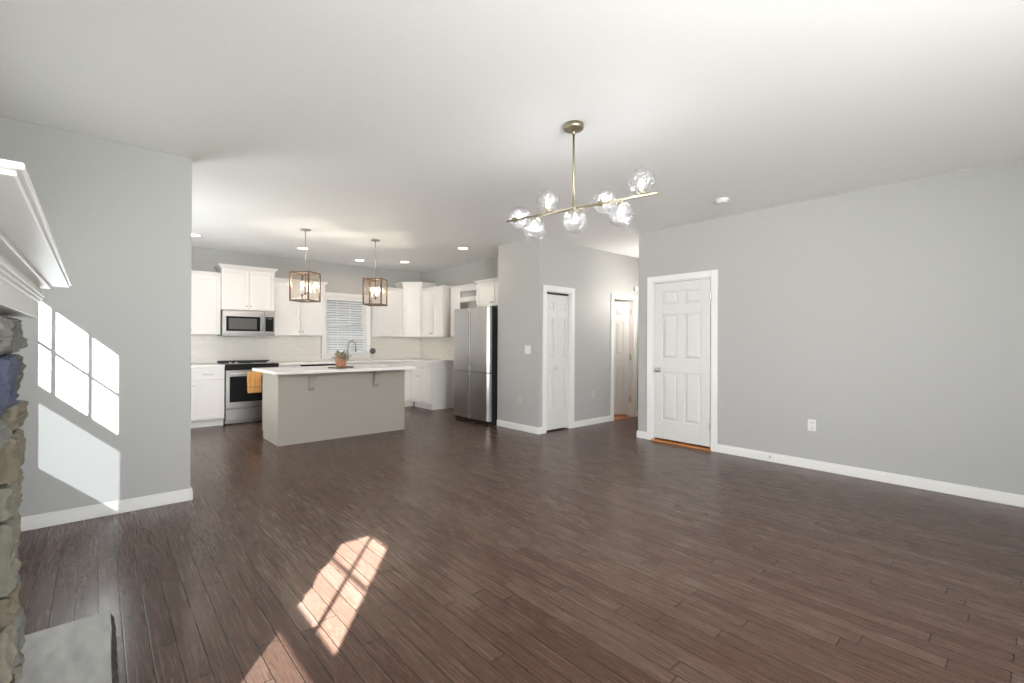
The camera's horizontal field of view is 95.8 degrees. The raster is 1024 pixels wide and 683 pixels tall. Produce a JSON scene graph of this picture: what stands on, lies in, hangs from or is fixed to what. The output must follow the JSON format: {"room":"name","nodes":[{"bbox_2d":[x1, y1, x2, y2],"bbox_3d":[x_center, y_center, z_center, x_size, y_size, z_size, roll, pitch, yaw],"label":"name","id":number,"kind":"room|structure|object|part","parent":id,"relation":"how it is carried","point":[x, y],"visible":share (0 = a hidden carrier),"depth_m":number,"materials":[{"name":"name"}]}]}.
{"room":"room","nodes":[
{"label":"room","id":0,"kind":"room"},
{"bbox_2d":[0,116,191,516],"bbox_3d":[-3.045,-0.102,3.374,1.152,2.740,0.120,0,0,-42],"label":"wall","id":1,"kind":"structure","parent":0,"point":[105,381],"depth_m":3.38,"materials":[{"name":"grey paint"}]},
{"bbox_2d":[19,486,192,531],"bbox_3d":[-3.039,1.221,3.372,1.167,0.094,0.136,0,0,-42],"label":"baseboard","id":2,"kind":"structure","parent":1,"relation":"attached to","point":[43,520],"depth_m":3.35,"materials":[{"name":"white paint"}]},
{"bbox_2d":[191,247,420,371],"bbox_3d":[-4.131,-0.102,8.028,5.970,2.740,0.120,0,0,-42],"label":"wall","id":3,"kind":"structure","parent":0,"point":[341,278],"depth_m":8.46,"materials":[{"name":"grey paint"}]},
{"bbox_2d":[191,270,220,334],"bbox_3d":[-4.912,-0.585,6.993,0.822,0.953,0.380,0,0,-42],"label":"upper cabinet","id":4,"kind":"object","parent":3,"relation":"attached to","point":[205,286],"visible":0.38,"depth_m":7.02,"materials":[{"name":"white paint"}]},
{"bbox_3d":[-4.914,-1.036,6.997,0.822,0.050,0.369,0,0,-42],"label":"crown","id":5,"kind":"part","parent":4,"relation":"part of","materials":[{"name":"white paint"}]},
{"bbox_2d":[214,263,277,311],"bbox_3d":[-4.311,-0.847,7.509,0.835,0.703,0.410,0,0,-42],"label":"upper cabinet","id":6,"kind":"object","parent":3,"relation":"attached to","point":[244,288],"visible":0.98,"depth_m":7.36,"materials":[{"name":"white paint"}]},
{"bbox_3d":[-4.342,-0.813,7.260,0.372,0.627,0.020,0,0,-42],"label":"door","id":7,"kind":"part","parent":6,"relation":"part of","materials":[{"name":"white paint"}]},
{"bbox_2d":[217,310,274,335],"bbox_3d":[-4.294,-0.289,7.488,0.742,0.402,0.464,0,0,-42],"label":"microwave","id":8,"kind":"object","parent":6,"relation":"attached to","point":[233,322],"visible":0.99,"depth_m":7.33,"materials":[{"name":"metal"}]},
{"bbox_3d":[-4.241,-0.304,7.312,0.583,0.362,0.040,0,0,-42],"label":"door","id":9,"kind":"part","parent":8,"relation":"part of","materials":[{"name":"metal"}]},
{"bbox_3d":[-4.017,-0.298,7.455,0.022,0.282,0.046,0,0,-42],"label":"handle","id":10,"kind":"part","parent":8,"relation":"part of","materials":[{"name":"metal"}]},
{"bbox_3d":[-3.965,-0.303,7.559,0.152,0.362,0.040,0,0,-42],"label":"control panel","id":11,"kind":"part","parent":8,"relation":"part of","materials":[{"name":"metal"}]},
{"bbox_3d":[-4.313,-1.169,7.513,0.835,0.060,0.399,0,0,-42],"label":"crown","id":12,"kind":"part","parent":6,"relation":"part of","materials":[{"name":"white paint"}]},
{"bbox_3d":[-4.060,-0.812,7.512,0.372,0.627,0.020,0,0,-42],"label":"door","id":13,"kind":"part","parent":6,"relation":"part of","materials":[{"name":"white paint"}]},
{"bbox_2d":[274,278,327,335],"bbox_3d":[-3.713,-0.579,8.064,0.870,0.953,0.380,0,0,-42],"label":"upper cabinet","id":14,"kind":"object","parent":3,"relation":"attached to","point":[292,318],"visible":0.9,"depth_m":7.91,"materials":[{"name":"white paint"}]},
{"bbox_3d":[-3.783,-0.550,7.800,0.410,0.887,0.020,0,0,-42],"label":"door","id":15,"kind":"part","parent":14,"relation":"part of","materials":[{"name":"white paint"}]},
{"bbox_3d":[-3.715,-1.030,8.068,0.870,0.050,0.369,0,0,-42],"label":"crown","id":16,"kind":"part","parent":14,"relation":"part of","materials":[{"name":"white paint"}]},
{"bbox_3d":[-3.473,-0.549,8.077,0.410,0.887,0.020,0,0,-42],"label":"door","id":17,"kind":"part","parent":14,"relation":"part of","materials":[{"name":"white paint"}]},
{"bbox_2d":[191,335,453,363],"bbox_3d":[-3.226,0.126,7.899,4.550,0.454,1.280,0,0,-42],"label":"backsplash","id":18,"kind":"structure","parent":3,"relation":"attached to","point":[204,348],"depth_m":8.15,"materials":[{"name":"tile"}]},
{"bbox_2d":[321,292,370,358],"bbox_3d":[-3.175,-0.298,8.851,0.980,1.230,0.165,0,0,-42],"label":"window","id":19,"kind":"structure","parent":3,"relation":"in","point":[325,355],"depth_m":8.93,"materials":[{"name":"white paint"}]},
{"bbox_3d":[-3.188,-0.069,8.864,0.760,0.542,0.030,0,0,-42],"label":"sash","id":20,"kind":"part","parent":19,"relation":"part of","materials":[{"name":"white paint"}]},
{"bbox_2d":[327,297,365,352],"bbox_3d":[-3.157,-0.300,8.830,0.756,1.040,0.067,0,0,-42],"label":"window blind","id":21,"kind":"object","parent":19,"relation":"attached to","point":[328,298],"visible":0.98,"depth_m":8.82,"materials":[{"name":"white plastic"}]},
{"bbox_3d":[-3.209,-0.556,8.890,0.760,0.532,0.030,0,0,-42],"label":"sash","id":22,"kind":"part","parent":19,"relation":"part of","materials":[{"name":"white paint"}]},
{"bbox_2d":[370,286,402,336],"bbox_3d":[-2.477,-0.575,9.167,0.542,0.958,0.380,0,0,-42],"label":"upper cabinet","id":23,"kind":"object","parent":3,"relation":"attached to","point":[387,321],"visible":0.91,"depth_m":9.06,"materials":[{"name":"white paint"}]},
{"bbox_3d":[-2.478,-1.029,9.172,0.542,0.050,0.369,0,0,-42],"label":"crown","id":24,"kind":"part","parent":23,"relation":"part of","materials":[{"name":"white paint"}]},
{"bbox_3d":[-2.362,-0.546,9.069,0.497,0.892,0.020,0,0,-42],"label":"door","id":25,"kind":"part","parent":23,"relation":"part of","materials":[{"name":"white paint"}]},
{"bbox_2d":[393,282,436,336],"bbox_3d":[-1.977,-0.641,9.434,0.642,1.093,0.641,0,0,-42],"label":"upper cabinet","id":26,"kind":"object","parent":3,"relation":"attached to","point":[411,290],"visible":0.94,"depth_m":9.22,"materials":[{"name":"white paint"}]},
{"bbox_3d":[-1.990,-0.607,9.224,0.342,1.017,0.020,0,0,3],"label":"door","id":27,"kind":"part","parent":26,"relation":"part of","materials":[{"name":"white paint"}]},
{"bbox_3d":[-1.975,-1.157,9.435,0.642,0.060,0.641,0,0,-42],"label":"crown","id":28,"kind":"part","parent":26,"relation":"part of","materials":[{"name":"white paint"}]},
{"bbox_2d":[421,257,497,370],"bbox_3d":[-0.824,-0.088,8.716,0.120,2.740,3.260,0,0,-42],"label":"wall","id":29,"kind":"structure","parent":0,"point":[463,274],"depth_m":8.73,"materials":[{"name":"grey paint"}]},
{"bbox_2d":[420,285,450,336],"bbox_3d":[-1.422,-0.569,9.012,0.380,0.953,0.815,0,0,-42],"label":"upper cabinet","id":30,"kind":"object","parent":29,"relation":"attached to","point":[435,301],"visible":0.92,"depth_m":8.80,"materials":[{"name":"white paint"}]},
{"bbox_3d":[-1.676,-0.541,9.071,0.020,0.887,0.382,0,0,-42],"label":"door","id":31,"kind":"part","parent":30,"relation":"part of","materials":[{"name":"white paint"}]},
{"bbox_3d":[-1.416,-1.020,9.016,0.369,0.050,0.815,0,0,-42],"label":"crown","id":32,"kind":"part","parent":30,"relation":"part of","materials":[{"name":"white paint"}]},
{"bbox_3d":[-1.418,-0.540,8.782,0.020,0.887,0.382,0,0,-42],"label":"door","id":33,"kind":"part","parent":30,"relation":"part of","materials":[{"name":"white paint"}]},
{"bbox_2d":[450,283,476,336],"bbox_3d":[-0.816,-0.557,8.439,0.239,0.933,0.790,0,0,-42],"label":"upper cabinet","id":34,"kind":"object","parent":29,"relation":"attached to","point":[462,296],"visible":0.47,"depth_m":8.48,"materials":[{"name":"white paint"}]},
{"bbox_3d":[-0.815,-0.998,8.440,0.239,0.050,0.790,0,0,-42],"label":"crown","id":35,"kind":"part","parent":34,"relation":"part of","materials":[{"name":"white paint"}]},
{"bbox_3d":[-0.763,-0.856,8.299,0.010,0.105,0.470,0,0,-42],"label":"panel","id":36,"kind":"part","parent":34,"relation":"part of","materials":[{"name":"grey paint"}]},
{"bbox_2d":[474,277,497,307],"bbox_3d":[-0.207,-0.802,7.652,0.380,0.452,0.925,0,0,-42],"label":"upper cabinet","id":37,"kind":"object","parent":29,"relation":"attached to","point":[486,289],"visible":0.56,"depth_m":7.65,"materials":[{"name":"white paint"}]},
{"bbox_3d":[-0.460,-0.774,7.710,0.020,0.386,0.418,0,0,-42],"label":"door","id":38,"kind":"part","parent":37,"relation":"part of","materials":[{"name":"white paint"}]},
{"bbox_3d":[-0.202,-1.003,7.656,0.369,0.050,0.925,0,0,-42],"label":"crown","id":39,"kind":"part","parent":37,"relation":"part of","materials":[{"name":"white paint"}]},
{"bbox_3d":[-0.178,-0.773,7.394,0.020,0.386,0.418,0,0,-42],"label":"door","id":40,"kind":"part","parent":37,"relation":"part of","materials":[{"name":"white paint"}]},
{"bbox_2d":[0,0,1023,272],"bbox_3d":[0.771,-1.495,4.760,8.920,0.080,11.520,0,0,-42],"label":"ceiling","id":41,"kind":"structure","parent":0,"point":[418,128],"depth_m":2.84,"materials":[{"name":"paint"}]},
{"bbox_2d":[289,228,320,302],"bbox_3d":[-2.708,-0.996,6.062,0.274,0.945,0.274,0,0,9],"label":"lantern pendant","id":42,"kind":"object","parent":41,"relation":"hanging from","point":[302,273],"visible":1,"depth_m":6.04,"materials":[{"name":"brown metal"}]},
{"bbox_3d":[-2.709,-0.713,6.062,0.274,0.380,0.274,0,0,9],"label":"lantern frame","id":43,"kind":"part","parent":42,"relation":"part of","materials":[{"name":"brown metal"}]},
{"bbox_3d":[-2.707,-1.179,6.063,0.010,0.528,0.011,0,0,9],"label":"rod","id":44,"kind":"part","parent":42,"relation":"part of","materials":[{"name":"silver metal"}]},
{"bbox_2d":[362,239,387,305],"bbox_3d":[-1.971,-0.992,6.674,0.274,0.945,0.274,0,0,2],"label":"lantern pendant","id":45,"kind":"object","parent":41,"relation":"hanging from","point":[374,290],"visible":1,"depth_m":6.67,"materials":[{"name":"brown metal"}]},
{"bbox_3d":[-1.972,-0.709,6.673,0.274,0.380,0.274,0,0,2],"label":"lantern frame","id":46,"kind":"part","parent":45,"relation":"part of","materials":[{"name":"brown metal"}]},
{"bbox_3d":[-1.970,-1.175,6.674,0.010,0.528,0.011,0,0,2],"label":"rod","id":47,"kind":"part","parent":45,"relation":"part of","materials":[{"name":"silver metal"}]},
{"bbox_2d":[457,247,468,249],"bbox_3d":[-0.766,-1.456,7.234,0.196,0.006,0.196,0,0,-42],"label":"recessed light","id":48,"kind":"object","parent":41,"relation":"in","point":[460,248],"visible":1,"depth_m":7.23,"materials":[{"name":"white"}]},
{"bbox_2d":[506,120,657,239],"bbox_3d":[0.434,-1.090,3.146,1.157,0.735,0.243,0,0,37],"label":"globe chandelier","id":49,"kind":"object","parent":41,"relation":"hanging from","point":[572,127],"visible":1,"depth_m":3.10,"materials":[{"name":"beige metal"}]},
{"bbox_2d":[509,206,530,227],"bbox_3d":[0.059,-0.933,3.474,0.164,0.164,0.163,0,0,-42],"label":"globe shade","id":50,"kind":"object","parent":49,"relation":"attached to","point":[515,219],"depth_m":3.43,"materials":[{"name":"clear glass"}]},
{"bbox_2d":[522,217,544,239],"bbox_3d":[0.156,-0.806,3.304,0.164,0.166,0.164,0,0,-42],"label":"globe shade","id":51,"kind":"object","parent":49,"relation":"attached to","point":[533,219],"depth_m":3.29,"materials":[{"name":"clear glass"}]},
{"bbox_2d":[536,189,559,212],"bbox_3d":[0.253,-0.980,3.232,0.164,0.166,0.164,0,0,-42],"label":"globe shade","id":52,"kind":"object","parent":49,"relation":"attached to","point":[547,210],"depth_m":3.22,"materials":[{"name":"clear glass"}]},
{"bbox_3d":[0.414,-1.160,3.112,0.022,0.535,0.022,0,0,37],"label":"stem","id":53,"kind":"part","parent":49,"relation":"part of","materials":[{"name":"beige metal"}]},
{"bbox_2d":[563,209,587,233],"bbox_3d":[0.424,-0.805,3.103,0.164,0.166,0.164,0,0,-42],"label":"globe shade","id":54,"kind":"object","parent":49,"relation":"attached to","point":[575,211],"depth_m":3.10,"materials":[{"name":"clear glass"}]},
{"bbox_2d":[592,188,616,213],"bbox_3d":[0.612,-0.931,3.062,0.164,0.164,0.163,0,0,-42],"label":"globe shade","id":55,"kind":"object","parent":49,"relation":"attached to","point":[601,202],"depth_m":3.01,"materials":[{"name":"clear glass"}]},
{"bbox_2d":[608,200,633,226],"bbox_3d":[0.685,-0.805,2.909,0.164,0.166,0.164,0,0,-42],"label":"globe shade","id":56,"kind":"object","parent":49,"relation":"attached to","point":[620,202],"depth_m":2.90,"materials":[{"name":"clear glass"}]},
{"bbox_2d":[628,167,654,194],"bbox_3d":[0.792,-0.978,2.830,0.164,0.166,0.164,0,0,-42],"label":"globe shade","id":57,"kind":"object","parent":49,"relation":"attached to","point":[641,183],"depth_m":2.82,"materials":[{"name":"clear glass"}]},
{"bbox_2d":[715,197,728,204],"bbox_3d":[2.143,-1.427,4.720,0.136,0.043,0.136,0,0,-42],"label":"smoke detector","id":58,"kind":"object","parent":41,"relation":"attached to","point":[724,200],"visible":1,"depth_m":4.68,"materials":[{"name":"white plastic"}]},
{"bbox_2d":[497,238,532,425],"bbox_3d":[0.080,-0.086,6.825,0.120,2.740,0.765,0,0,-42],"label":"wall","id":59,"kind":"structure","parent":0,"point":[515,260],"depth_m":6.77,"materials":[{"name":"grey paint"}]},
{"bbox_2d":[497,419,542,433],"bbox_3d":[0.096,1.237,6.751,0.086,0.094,0.901,0,0,-42],"label":"baseboard","id":60,"kind":"structure","parent":59,"relation":"attached to","point":[511,425],"depth_m":6.66,"materials":[{"name":"white paint"}]},
{"bbox_2d":[525,345,530,353],"bbox_3d":[0.223,0.115,6.567,0.010,0.116,0.118,0,0,-42],"label":"light switch","id":61,"kind":"object","parent":59,"relation":"attached to","point":[527,347],"visible":1,"depth_m":6.57,"materials":[{"name":"white plastic"}]},
{"bbox_2d":[15,402,1023,682],"bbox_3d":[0.760,1.315,4.757,8.920,0.060,11.520,0,0,-42],"label":"floor","id":62,"kind":"structure","parent":0,"point":[443,547],"depth_m":2.61,"materials":[{"name":"brown wood"}]},
{"bbox_2d":[0,159,71,682],"bbox_3d":[-1.451,0.516,1.116,0.524,1.517,1.805,0,0,-42],"label":"fireplace","id":63,"kind":"object","parent":62,"relation":"on","point":[31,261],"visible":0.99,"depth_m":1.50,"materials":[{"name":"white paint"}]},
{"bbox_3d":[-1.549,-0.186,1.164,0.436,0.057,1.570,0,0,-42],"label":"bed moulding","id":64,"kind":"part","parent":63,"relation":"part of","materials":[{"name":"white paint"}]},
{"bbox_3d":[-1.468,-0.218,1.085,0.453,0.012,1.735,0,0,-42],"label":"bead moulding","id":65,"kind":"part","parent":63,"relation":"part of","materials":[{"name":"white paint"}]},
{"bbox_2d":[0,159,71,286],"bbox_3d":[-1.439,-0.233,1.107,0.524,0.018,1.780,0,0,-42],"label":"mantel shelf","id":66,"kind":"object","parent":63,"relation":"attached to","point":[27,241],"depth_m":0.95,"materials":[{"name":"white paint"}]},
{"bbox_2d":[12,611,118,682],"bbox_3d":[-1.284,1.226,1.290,0.312,0.095,1.730,0,0,-42],"label":"hearth slab","id":67,"kind":"object","parent":62,"relation":"on","point":[78,651],"visible":0.88,"depth_m":1.75,"materials":[{"name":"grey stone"}]},
{"bbox_2d":[191,367,224,427],"bbox_3d":[-4.668,0.822,7.026,0.420,0.885,0.662,0,0,-42],"label":"base cabinet","id":68,"kind":"object","parent":62,"relation":"on","point":[207,383],"visible":0.91,"depth_m":6.81,"materials":[{"name":"white paint"}]},
{"bbox_3d":[-4.476,0.858,6.810,0.414,0.555,0.020,0,0,-42],"label":"door","id":69,"kind":"part","parent":68,"relation":"part of","materials":[{"name":"white paint"}]},
{"bbox_3d":[-4.474,0.483,6.810,0.414,0.165,0.020,0,0,-42],"label":"drawer","id":70,"kind":"part","parent":68,"relation":"part of","materials":[{"name":"white paint"}]},
{"bbox_2d":[217,360,278,424],"bbox_3d":[-4.214,0.789,7.398,0.746,0.955,0.693,0,0,-42],"label":"range","id":71,"kind":"object","parent":62,"relation":"on","point":[240,406],"visible":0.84,"depth_m":7.09,"materials":[{"name":"metal"}]},
{"bbox_3d":[-4.263,1.229,7.451,0.700,0.075,0.550,0,0,-42],"label":"kick plate","id":72,"kind":"part","parent":71,"relation":"part of","materials":[{"name":"black plastic"}]},
{"bbox_3d":[-4.039,1.109,7.201,0.728,0.160,0.042,0,0,-42],"label":"storage drawer","id":73,"kind":"part","parent":71,"relation":"part of","materials":[{"name":"metal"}]},
{"bbox_3d":[-4.037,0.722,7.201,0.728,0.560,0.042,0,0,-42],"label":"oven door","id":74,"kind":"part","parent":71,"relation":"part of","materials":[{"name":"metal"}]},
{"bbox_2d":[218,362,271,364],"bbox_3d":[-4.226,0.363,7.415,0.746,0.038,0.530,0,0,-42],"label":"cooktop","id":75,"kind":"object","parent":71,"relation":"in","point":[224,363],"depth_m":7.24,"materials":[{"name":"metal"}]},
{"bbox_3d":[-4.036,0.391,7.202,0.740,0.092,0.042,0,0,-42],"label":"control panel","id":76,"kind":"part","parent":71,"relation":"part of","materials":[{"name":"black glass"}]},
{"bbox_2d":[247,371,261,392],"bbox_3d":[-3.982,0.628,7.154,0.197,0.330,0.062,0,0,-42],"label":"dish towel","id":77,"kind":"object","parent":71,"relation":"hanging from","point":[254,379],"visible":0.97,"depth_m":7.13,"materials":[{"name":"orange fabric"}]},
{"bbox_2d":[279,365,299,366],"bbox_3d":[-3.825,0.826,7.778,0.330,0.885,0.662,0,0,-42],"label":"base cabinet","id":78,"kind":"object","parent":62,"relation":"on","point":[279,365],"visible":0.15,"depth_m":7.56,"materials":[{"name":"white paint"}]},
{"bbox_2d":[300,364,335,365],"bbox_3d":[-3.458,0.830,8.072,0.598,0.882,0.645,0,0,-42],"label":"dishwasher","id":79,"kind":"object","parent":62,"relation":"on","point":[310,364],"visible":0.06,"depth_m":7.87,"materials":[{"name":"metal"}]},
{"bbox_2d":[262,370,404,445],"bbox_3d":[-2.385,0.830,6.374,1.702,0.888,0.862,0,0,-42],"label":"kitchen island","id":80,"kind":"object","parent":62,"relation":"on","point":[296,408],"visible":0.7,"depth_m":6.04,"materials":[{"name":"beige paint"}]},
{"bbox_3d":[-3.070,0.826,5.872,0.012,0.888,0.699,0,0,-42],"label":"panel","id":81,"kind":"part","parent":80,"relation":"part of","materials":[{"name":"beige paint"}]},
{"bbox_2d":[252,364,415,374],"bbox_3d":[-2.383,0.368,6.289,1.825,0.034,1.045,0,0,-42],"label":"island countertop","id":82,"kind":"structure","parent":80,"relation":"on","point":[367,367],"depth_m":5.99,"materials":[{"name":"white stone"}]},
{"bbox_2d":[328,366,353,368],"bbox_3d":[-2.274,0.343,6.148,0.180,0.017,0.270,0,0,28],"label":"serving tray","id":83,"kind":"object","parent":82,"relation":"on","point":[346,366],"visible":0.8,"depth_m":6.06,"materials":[{"name":"brown wood"}]},
{"bbox_2d":[330,350,350,366],"bbox_3d":[-2.265,0.222,6.136,0.294,0.234,0.304,0,0,-42],"label":"potted plant","id":84,"kind":"object","parent":83,"relation":"on","point":[341,359],"visible":1,"depth_m":6.09,"materials":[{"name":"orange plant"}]},
{"bbox_3d":[-2.274,0.278,6.148,0.154,0.122,0.154,0,0,-42],"label":"pot","id":85,"kind":"part","parent":84,"relation":"part of","materials":[{"name":"orange ceramic"}]},
{"bbox_2d":[346,362,384,364],"bbox_3d":[-2.912,0.831,8.595,0.900,0.885,0.660,0,0,-42],"label":"base cabinet","id":86,"kind":"object","parent":62,"relation":"on","point":[380,362],"visible":0.09,"depth_m":8.38,"materials":[{"name":"white paint"}]},
{"bbox_2d":[277,358,453,364],"bbox_3d":[-2.636,0.373,8.425,2.966,0.032,1.279,0,0,-42],"label":"countertop","id":87,"kind":"structure","parent":86,"relation":"on","point":[417,359],"depth_m":8.57,"materials":[{"name":"white stone"}]},
{"bbox_2d":[347,340,356,359],"bbox_3d":[-3.004,0.168,8.709,0.226,0.376,0.097,0,0,19],"label":"kitchen faucet","id":88,"kind":"object","parent":87,"relation":"on","point":[351,340],"visible":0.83,"depth_m":8.70,"materials":[{"name":"metal"}]},
{"bbox_2d":[385,362,412,406],"bbox_3d":[-2.334,0.834,9.110,0.643,0.885,0.662,0,0,-42],"label":"base cabinet","id":89,"kind":"object","parent":62,"relation":"on","point":[408,402],"visible":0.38,"depth_m":8.99,"materials":[{"name":"white paint"}]},
{"bbox_3d":[-2.171,0.494,8.867,0.514,0.165,0.020,0,0,-42],"label":"drawer","id":90,"kind":"part","parent":89,"relation":"part of","materials":[{"name":"white paint"}]},
{"bbox_3d":[-2.172,0.869,8.867,0.514,0.555,0.020,0,0,-42],"label":"door","id":91,"kind":"part","parent":89,"relation":"part of","materials":[{"name":"white paint"}]},
{"bbox_2d":[411,362,453,409],"bbox_3d":[-1.563,0.837,8.990,0.608,0.885,0.650,0,0,-42],"label":"base cabinet","id":92,"kind":"object","parent":62,"relation":"on","point":[432,384],"visible":0.96,"depth_m":8.77,"materials":[{"name":"white paint"}]},
{"bbox_3d":[-1.865,0.495,8.934,0.020,0.165,0.284,0,0,-42],"label":"drawer","id":93,"kind":"part","parent":92,"relation":"part of","materials":[{"name":"white paint"}]},
{"bbox_3d":[-1.866,0.871,8.934,0.020,0.555,0.284,0,0,-42],"label":"door","id":94,"kind":"part","parent":92,"relation":"part of","materials":[{"name":"white paint"}]},
{"bbox_3d":[-1.668,0.496,8.714,0.020,0.165,0.294,0,0,-42],"label":"drawer","id":95,"kind":"part","parent":92,"relation":"part of","materials":[{"name":"white paint"}]},
{"bbox_3d":[-1.670,0.871,8.713,0.020,0.555,0.294,0,0,-42],"label":"door","id":96,"kind":"part","parent":92,"relation":"part of","materials":[{"name":"white paint"}]},
{"bbox_3d":[-1.333,0.838,8.771,0.557,0.885,0.018,0,0,-42],"label":"panel","id":97,"kind":"part","parent":92,"relation":"part of","materials":[{"name":"white paint"}]},
{"bbox_2d":[453,306,497,424],"bbox_3d":[-0.421,0.373,7.599,0.703,1.819,0.955,0,0,-42],"label":"refrigerator","id":98,"kind":"object","parent":62,"relation":"on","point":[475,329],"visible":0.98,"depth_m":7.24,"materials":[{"name":"silver metal"}]},
{"bbox_3d":[-0.816,0.853,7.569,0.072,0.732,0.474,0,0,-42],"label":"door","id":99,"kind":"part","parent":98,"relation":"part of","materials":[{"name":"metal"}]},
{"bbox_3d":[-0.812,-0.029,7.570,0.072,1.009,0.474,0,0,-42],"label":"door","id":100,"kind":"part","parent":98,"relation":"part of","materials":[{"name":"metal"}]},
{"bbox_3d":[-0.687,-0.051,7.381,0.013,0.865,0.018,0,0,-42],"label":"handle","id":101,"kind":"part","parent":98,"relation":"part of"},
{"bbox_3d":[-0.691,0.852,7.380,0.013,0.640,0.018,0,0,-42],"label":"handle","id":102,"kind":"part","parent":98,"relation":"part of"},
{"bbox_3d":[-0.669,0.852,7.357,0.013,0.640,0.018,0,0,-42],"label":"handle","id":103,"kind":"part","parent":98,"relation":"part of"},
{"bbox_3d":[-0.492,-0.028,7.212,0.072,1.009,0.474,0,0,-42],"label":"door","id":104,"kind":"part","parent":98,"relation":"part of","materials":[{"name":"metal"}]},
{"bbox_3d":[-0.496,0.854,7.211,0.072,0.732,0.474,0,0,-42],"label":"door","id":105,"kind":"part","parent":98,"relation":"part of","materials":[{"name":"metal"}]},
{"bbox_3d":[-4.979,0.821,6.749,0.408,0.885,0.662,0,0,-42],"label":"base cabinet","id":106,"kind":"object","parent":62,"relation":"on","visible":0},
{"bbox_2d":[191,363,224,367],"bbox_3d":[-4.826,0.363,6.899,0.832,0.032,0.639,0,0,-42],"label":"countertop","id":107,"kind":"structure","parent":106,"relation":"on","point":[204,364],"depth_m":6.86,"materials":[{"name":"white stone"}]},
{"bbox_2d":[532,237,638,427],"bbox_3d":[1.694,-0.078,7.672,3.655,2.740,0.120,0,0,-42],"label":"wall","id":108,"kind":"structure","parent":0,"point":[594,274],"depth_m":7.10,"materials":[{"name":"grey paint"}]},
{"bbox_2d":[542,285,574,433],"bbox_3d":[0.637,0.247,6.717,0.670,2.078,0.139,0,0,-42],"label":"door","id":109,"kind":"structure","parent":108,"relation":"in","point":[558,311],"depth_m":6.72,"materials":[{"name":"white paint"}]},
{"bbox_2d":[574,415,610,427],"bbox_3d":[1.260,1.243,7.198,0.907,0.094,0.015,0,0,-42],"label":"baseboard","id":110,"kind":"structure","parent":108,"relation":"attached to","point":[603,419],"depth_m":7.18,"materials":[{"name":"white paint"}]},
{"bbox_2d":[638,158,1023,494],"bbox_3d":[3.818,-0.073,3.935,0.120,2.740,6.225,0,0,-42],"label":"wall","id":111,"kind":"structure","parent":0,"point":[889,318],"depth_m":4.30,"materials":[{"name":"grey paint"}]},
{"bbox_2d":[651,438,710,450],"bbox_3d":[2.122,1.282,5.786,0.135,0.020,0.790,0,0,-42],"label":"threshold","id":112,"kind":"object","parent":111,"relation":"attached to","point":[695,446],"depth_m":5.76,"materials":[{"name":"brown wood"}]},
{"bbox_2d":[647,270,717,451],"bbox_3d":[2.126,0.225,5.787,0.175,2.135,0.930,0,0,-42],"label":"door","id":113,"kind":"structure","parent":111,"relation":"in","point":[682,309],"depth_m":5.74,"materials":[{"name":"white paint"}]},
{"bbox_2d":[808,419,815,430],"bbox_3d":[3.045,0.850,4.699,0.009,0.116,0.072,0,0,-42],"label":"power outlet","id":114,"kind":"object","parent":111,"relation":"attached to","point":[811,423],"visible":1,"depth_m":4.70,"materials":[{"name":"white plastic"}]},
{"bbox_2d":[717,444,1023,507],"bbox_3d":[4.078,1.251,3.534,0.015,0.094,5.035,0,0,-42],"label":"baseboard","id":115,"kind":"structure","parent":111,"relation":"attached to","point":[1012,499],"depth_m":4.25,"materials":[{"name":"white paint"}]},
{"bbox_3d":[1.379,-0.079,8.775,2.655,2.740,1.945,0,0,-42],"label":"wall","id":116,"kind":"structure","parent":0,"visible":0},
{"bbox_2d":[610,293,636,420],"bbox_3d":[1.724,0.253,7.919,0.738,2.078,0.486,0,0,-42],"label":"door","id":117,"kind":"structure","parent":116,"relation":"in","point":[623,365],"depth_m":7.99,"materials":[{"name":"white paint"}]},
{"bbox_3d":[2.826,-0.074,7.141,2.672,2.740,0.120,0,0,-42],"label":"wall","id":118,"kind":"structure","parent":0,"visible":0},
{"bbox_2d":[637,431,646,438],"bbox_3d":[2.697,1.248,7.026,2.608,0.094,0.155,0,0,-42],"label":"baseboard","id":119,"kind":"structure","parent":118,"relation":"attached to","point":[640,434],"depth_m":6.16,"materials":[{"name":"white paint"}]},
{"label":"outside","id":120,"kind":"structure","parent":0,"visible":0},
{"bbox_3d":[-1.273,1.730,8.923,70.000,0.100,75.000,0,0,-42],"label":"ground","id":121,"kind":"structure","parent":120,"visible":0},
{"bbox_2d":[327,300,362,349],"bbox_3d":[-5.990,-0.933,16.098,10.300,5.200,6.800,0,0,-42],"label":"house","id":122,"kind":"structure","parent":121,"relation":"on","point":[327,300],"depth_m":13.15,"materials":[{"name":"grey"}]}
]}

